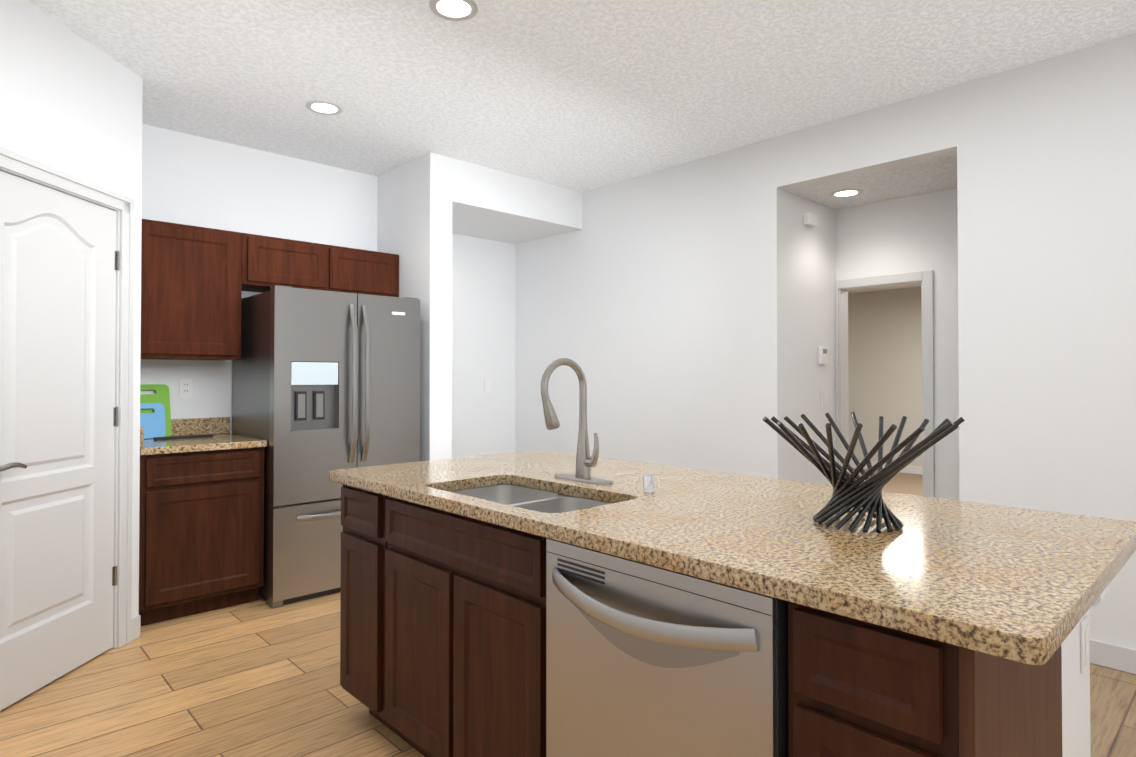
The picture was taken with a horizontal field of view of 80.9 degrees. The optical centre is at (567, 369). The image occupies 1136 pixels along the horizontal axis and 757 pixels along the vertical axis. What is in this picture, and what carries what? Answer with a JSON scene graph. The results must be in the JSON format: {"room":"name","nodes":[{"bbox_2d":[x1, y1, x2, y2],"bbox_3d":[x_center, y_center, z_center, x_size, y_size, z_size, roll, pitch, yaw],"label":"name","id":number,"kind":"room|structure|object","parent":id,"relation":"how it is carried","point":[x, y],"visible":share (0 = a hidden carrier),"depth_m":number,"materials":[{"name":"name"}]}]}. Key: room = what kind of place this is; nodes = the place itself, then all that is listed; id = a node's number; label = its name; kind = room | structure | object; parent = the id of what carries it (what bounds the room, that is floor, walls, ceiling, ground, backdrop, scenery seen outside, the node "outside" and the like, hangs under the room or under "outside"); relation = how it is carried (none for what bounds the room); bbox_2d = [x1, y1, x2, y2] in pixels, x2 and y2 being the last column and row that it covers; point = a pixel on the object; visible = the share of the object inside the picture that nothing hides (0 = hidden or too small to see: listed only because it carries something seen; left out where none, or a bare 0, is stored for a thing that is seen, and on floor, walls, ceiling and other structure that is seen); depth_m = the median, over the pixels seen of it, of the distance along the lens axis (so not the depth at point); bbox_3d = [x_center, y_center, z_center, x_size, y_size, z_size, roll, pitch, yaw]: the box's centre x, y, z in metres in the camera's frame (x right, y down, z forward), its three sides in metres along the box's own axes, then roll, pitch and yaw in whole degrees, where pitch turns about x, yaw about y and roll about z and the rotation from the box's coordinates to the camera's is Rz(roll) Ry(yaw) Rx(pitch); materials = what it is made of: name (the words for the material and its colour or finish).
{"room":"kitchen","nodes":[
{"label":"kitchen","id":0,"kind":"room"},
{"bbox_2d":[0,0,142,618],"bbox_3d":[-2.296,-0.080,2.371,0.340,2.740,1.810,0,-1,2],"label":"wall","id":1,"kind":"structure","parent":0,"point":[70,102],"depth_m":2.87,"materials":[{"name":"white paint"}]},
{"bbox_2d":[0,171,115,710],"bbox_3d":[-2.143,0.268,2.743,0.035,2.028,0.727,0,-1,2],"label":"door leaf","id":2,"kind":"structure","parent":1,"relation":"in","point":[57,325],"depth_m":2.76,"materials":[{"name":"white paint"}]},
{"bbox_2d":[0,251,119,585],"bbox_3d":[-2.112,0.216,2.753,0.509,1.567,0.528,1,-1,-43],"label":"hardware piece","id":3,"kind":"object","parent":2,"relation":"attached to","point":[24,466],"visible":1,"depth_m":3.10,"materials":[{"name":"silver metal"}]},
{"bbox_2d":[0,146,134,648],"bbox_3d":[-2.163,0.233,2.744,0.134,2.120,0.895,0,-1,2],"label":"door frame","id":4,"kind":"structure","parent":1,"relation":"attached to","point":[25,168],"depth_m":3.12,"materials":[{"name":"white paint"}]},
{"bbox_2d":[0,468,1135,756],"bbox_3d":[3.109,1.353,3.469,10.550,0.100,8.850,1,-1,-43],"label":"floor","id":5,"kind":"structure","parent":0,"point":[260,677],"depth_m":2.61,"materials":[{"name":"brown wood"}]},
{"bbox_2d":[139,447,263,625],"bbox_3d":[-2.124,0.867,3.732,0.601,0.876,0.647,1,-1,-43],"label":"base cabinet","id":6,"kind":"object","parent":5,"relation":"on","point":[201,524],"depth_m":3.49,"materials":[{"name":"wood"}]},
{"bbox_2d":[140,431,266,454],"bbox_3d":[-2.117,0.409,3.731,0.603,0.037,0.666,1,-1,-43],"label":"countertop","id":7,"kind":"structure","parent":6,"relation":"on","point":[228,442],"depth_m":3.57,"materials":[{"name":"beige stone"}]},
{"bbox_2d":[140,403,165,438],"bbox_3d":[-2.406,0.290,3.786,0.200,0.201,0.057,1,-1,-43],"label":"cutting board","id":8,"kind":"object","parent":7,"relation":"on","point":[153,424],"visible":0.48,"depth_m":3.81,"materials":[{"name":"blue plastic"}]},
{"bbox_2d":[140,384,171,436],"bbox_3d":[-2.419,0.237,3.826,0.235,0.308,0.084,1,-1,-43],"label":"cutting board","id":9,"kind":"object","parent":7,"relation":"on","point":[162,395],"visible":0.38,"depth_m":3.88,"materials":[{"name":"green plastic"}]},
{"bbox_2d":[153,434,212,439],"bbox_3d":[-2.211,0.385,3.832,0.045,0.013,0.300,-1,-1,43],"label":"case","id":10,"kind":"object","parent":7,"relation":"on","point":[183,436],"visible":0.98,"depth_m":3.81,"materials":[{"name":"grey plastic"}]},
{"bbox_2d":[232,285,419,607],"bbox_3d":[-1.503,0.424,4.184,0.906,1.771,0.793,1,-1,-43],"label":"refrigerator","id":11,"kind":"object","parent":5,"relation":"on","point":[324,382],"visible":0.81,"depth_m":3.84,"materials":[{"name":"silver metal"}]},
{"bbox_2d":[329,478,1108,756],"bbox_3d":[0.202,0.846,2.011,1.037,0.876,2.154,1,-1,-43],"label":"kitchen island","id":12,"kind":"object","parent":5,"relation":"on","point":[581,602],"depth_m":1.43,"materials":[{"name":"brown wood"}]},
{"bbox_2d":[546,538,787,756],"bbox_3d":[0.344,0.843,1.570,0.637,0.866,0.608,1,-1,-43],"label":"dishwasher","id":13,"kind":"object","parent":12,"relation":"in","point":[644,658],"depth_m":1.36,"materials":[{"name":"silver metal"}]},
{"bbox_2d":[329,450,1135,669],"bbox_3d":[0.240,0.389,2.045,1.044,0.036,2.226,1,-1,-43],"label":"island countertop","id":14,"kind":"structure","parent":12,"relation":"on","point":[1023,581],"depth_m":1.43,"materials":[{"name":"beige stone"}]},
{"bbox_2d":[437,478,620,513],"bbox_3d":[-0.133,0.505,2.047,0.410,0.221,0.700,1,-1,-43],"label":"sink","id":15,"kind":"object","parent":14,"relation":"in","point":[549,498],"depth_m":2.27,"materials":[{"name":"silver metal"}]},
{"bbox_2d":[541,358,616,485],"bbox_3d":[-0.006,0.166,2.207,0.218,0.412,0.256,1,-1,-43],"label":"faucet","id":16,"kind":"object","parent":14,"relation":"on","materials":[{"name":"silver metal"}]},
{"bbox_2d":[762,412,964,532],"bbox_3d":[0.687,0.236,1.574,0.424,0.258,0.430,1,-1,-43],"label":"sculpture","id":17,"kind":"object","parent":14,"relation":"on","point":[855,491],"visible":1,"depth_m":1.53,"materials":[{"name":"black metal"}]},
{"bbox_2d":[27,0,1135,192],"bbox_3d":[0.903,-1.521,1.420,4.483,0.120,8.850,1,-1,-43],"label":"ceiling","id":18,"kind":"structure","parent":0,"point":[581,96],"depth_m":3.16,"materials":[{"name":"white paint"}]},
{"bbox_2d":[306,100,342,114],"bbox_3d":[-1.332,-1.432,3.639,0.191,0.006,0.191,0,-1,2],"label":"recessed light","id":19,"kind":"object","parent":18,"relation":"in","point":[317,106],"depth_m":3.63,"materials":[{"name":"white plastic"}]},
{"bbox_2d":[429,0,477,20],"bbox_3d":[-0.456,-1.444,2.655,0.191,0.006,0.191,0,-1,2],"label":"recessed light","id":20,"kind":"object","parent":18,"relation":"in","point":[456,10],"depth_m":2.66,"materials":[{"name":"white plastic"}]},
{"bbox_2d":[140,33,1135,648],"bbox_3d":[0.932,-0.091,1.430,4.403,2.740,8.690,1,-1,-43],"label":"wall","id":21,"kind":"structure","parent":0,"point":[654,305],"depth_m":4.16,"materials":[{"name":"white paint"}]},
{"bbox_2d":[140,427,142,446],"bbox_3d":[-2.334,0.337,3.538,0.021,0.101,0.607,1,-1,-43],"label":"backsplash","id":22,"kind":"structure","parent":21,"relation":"attached to","point":[141,428],"depth_m":3.32,"materials":[{"name":"beige stone"}]},
{"bbox_2d":[140,417,229,438],"bbox_3d":[-2.338,0.342,3.966,0.603,0.101,0.021,1,-1,-43],"label":"backsplash","id":23,"kind":"structure","parent":21,"relation":"attached to","point":[219,425],"depth_m":4.05,"materials":[{"name":"beige stone"}]},
{"bbox_2d":[179,379,191,397],"bbox_3d":[-2.303,0.109,4.013,0.070,0.114,0.010,1,-1,-43],"label":"outlet","id":24,"kind":"object","parent":21,"relation":"attached to","point":[185,388],"visible":1,"depth_m":4.01,"materials":[{"name":"white plastic"}]},
{"bbox_2d":[141,219,246,360],"bbox_3d":[-2.239,-0.439,3.845,0.569,0.750,0.347,1,-1,-43],"label":"upper cabinet","id":25,"kind":"object","parent":21,"relation":"attached to","point":[193,278],"depth_m":3.73,"materials":[{"name":"wood"}]},
{"bbox_2d":[247,233,398,296],"bbox_3d":[-1.656,-0.654,4.398,1.029,0.306,0.347,1,-1,-43],"label":"upper cabinet","id":26,"kind":"object","parent":21,"relation":"attached to","point":[271,261],"depth_m":4.23,"materials":[{"name":"wood"}]},
{"bbox_2d":[484,378,490,391],"bbox_3d":[-0.685,0.129,5.704,0.070,0.114,0.010,1,-1,-43],"label":"light switch","id":27,"kind":"object","parent":21,"relation":"attached to","point":[487,384],"visible":1,"depth_m":5.69,"materials":[{"name":"white plastic"}]},
{"bbox_2d":[131,460,1135,673],"bbox_3d":[2.923,1.248,3.301,9.852,0.104,8.440,1,-1,-43],"label":"baseboard","id":28,"kind":"structure","parent":21,"relation":"attached to","point":[1113,656],"depth_m":2.91,"materials":[{"name":"white paint"}]},
{"bbox_2d":[788,155,956,293],"bbox_3d":[3.795,-1.248,6.038,6.067,0.300,6.000,1,-1,-43],"label":"ceiling","id":29,"kind":"structure","parent":0,"point":[939,174],"depth_m":4.04,"materials":[{"name":"white paint"}]},
{"bbox_2d":[830,189,862,197],"bbox_3d":[1.758,-1.116,4.207,0.191,0.006,0.191,0,-1,2],"label":"recessed light","id":30,"kind":"object","parent":29,"relation":"in","point":[843,193],"depth_m":4.20,"materials":[{"name":"white plastic"}]},
{"bbox_2d":[788,187,958,499],"bbox_3d":[2.416,0.090,3.637,0.787,2.430,2.425,1,-1,-43],"label":"wall","id":31,"kind":"structure","parent":0,"point":[915,233],"depth_m":4.29,"materials":[{"name":"white paint"}]},
{"bbox_2d":[804,213,817,226],"bbox_3d":[1.582,-0.978,4.337,0.115,0.070,0.040,1,-1,-43],"label":"smoke detector","id":32,"kind":"object","parent":31,"relation":"attached to","point":[810,219],"depth_m":4.31,"materials":[{"name":"white plastic"}]},
{"bbox_2d":[819,347,827,363],"bbox_3d":[1.712,-0.098,4.460,0.085,0.115,0.024,1,-1,-43],"label":"thermostat","id":33,"kind":"object","parent":31,"relation":"attached to","point":[823,351],"depth_m":4.44,"materials":[{"name":"white plastic"}]},
{"bbox_2d":[822,389,827,405],"bbox_3d":[1.731,0.187,4.484,0.072,0.114,0.010,1,-1,-43],"label":"light switch","id":34,"kind":"object","parent":31,"relation":"attached to","point":[824,391],"depth_m":4.48,"materials":[{"name":"white plastic"}]},
{"bbox_2d":[836,270,934,496],"bbox_3d":[2.116,0.345,4.425,0.135,1.936,0.621,1,-1,-43],"label":"door frame","id":35,"kind":"structure","parent":31,"relation":"attached to","point":[925,278],"depth_m":4.25,"materials":[{"name":"white paint"}]},
{"bbox_2d":[848,287,922,466],"bbox_3d":[5.608,0.127,7.734,0.120,2.450,6.000,1,-1,-43],"label":"wall","id":36,"kind":"structure","parent":0,"point":[885,354],"depth_m":9.00,"materials":[{"name":"grey paint"}]}
]}

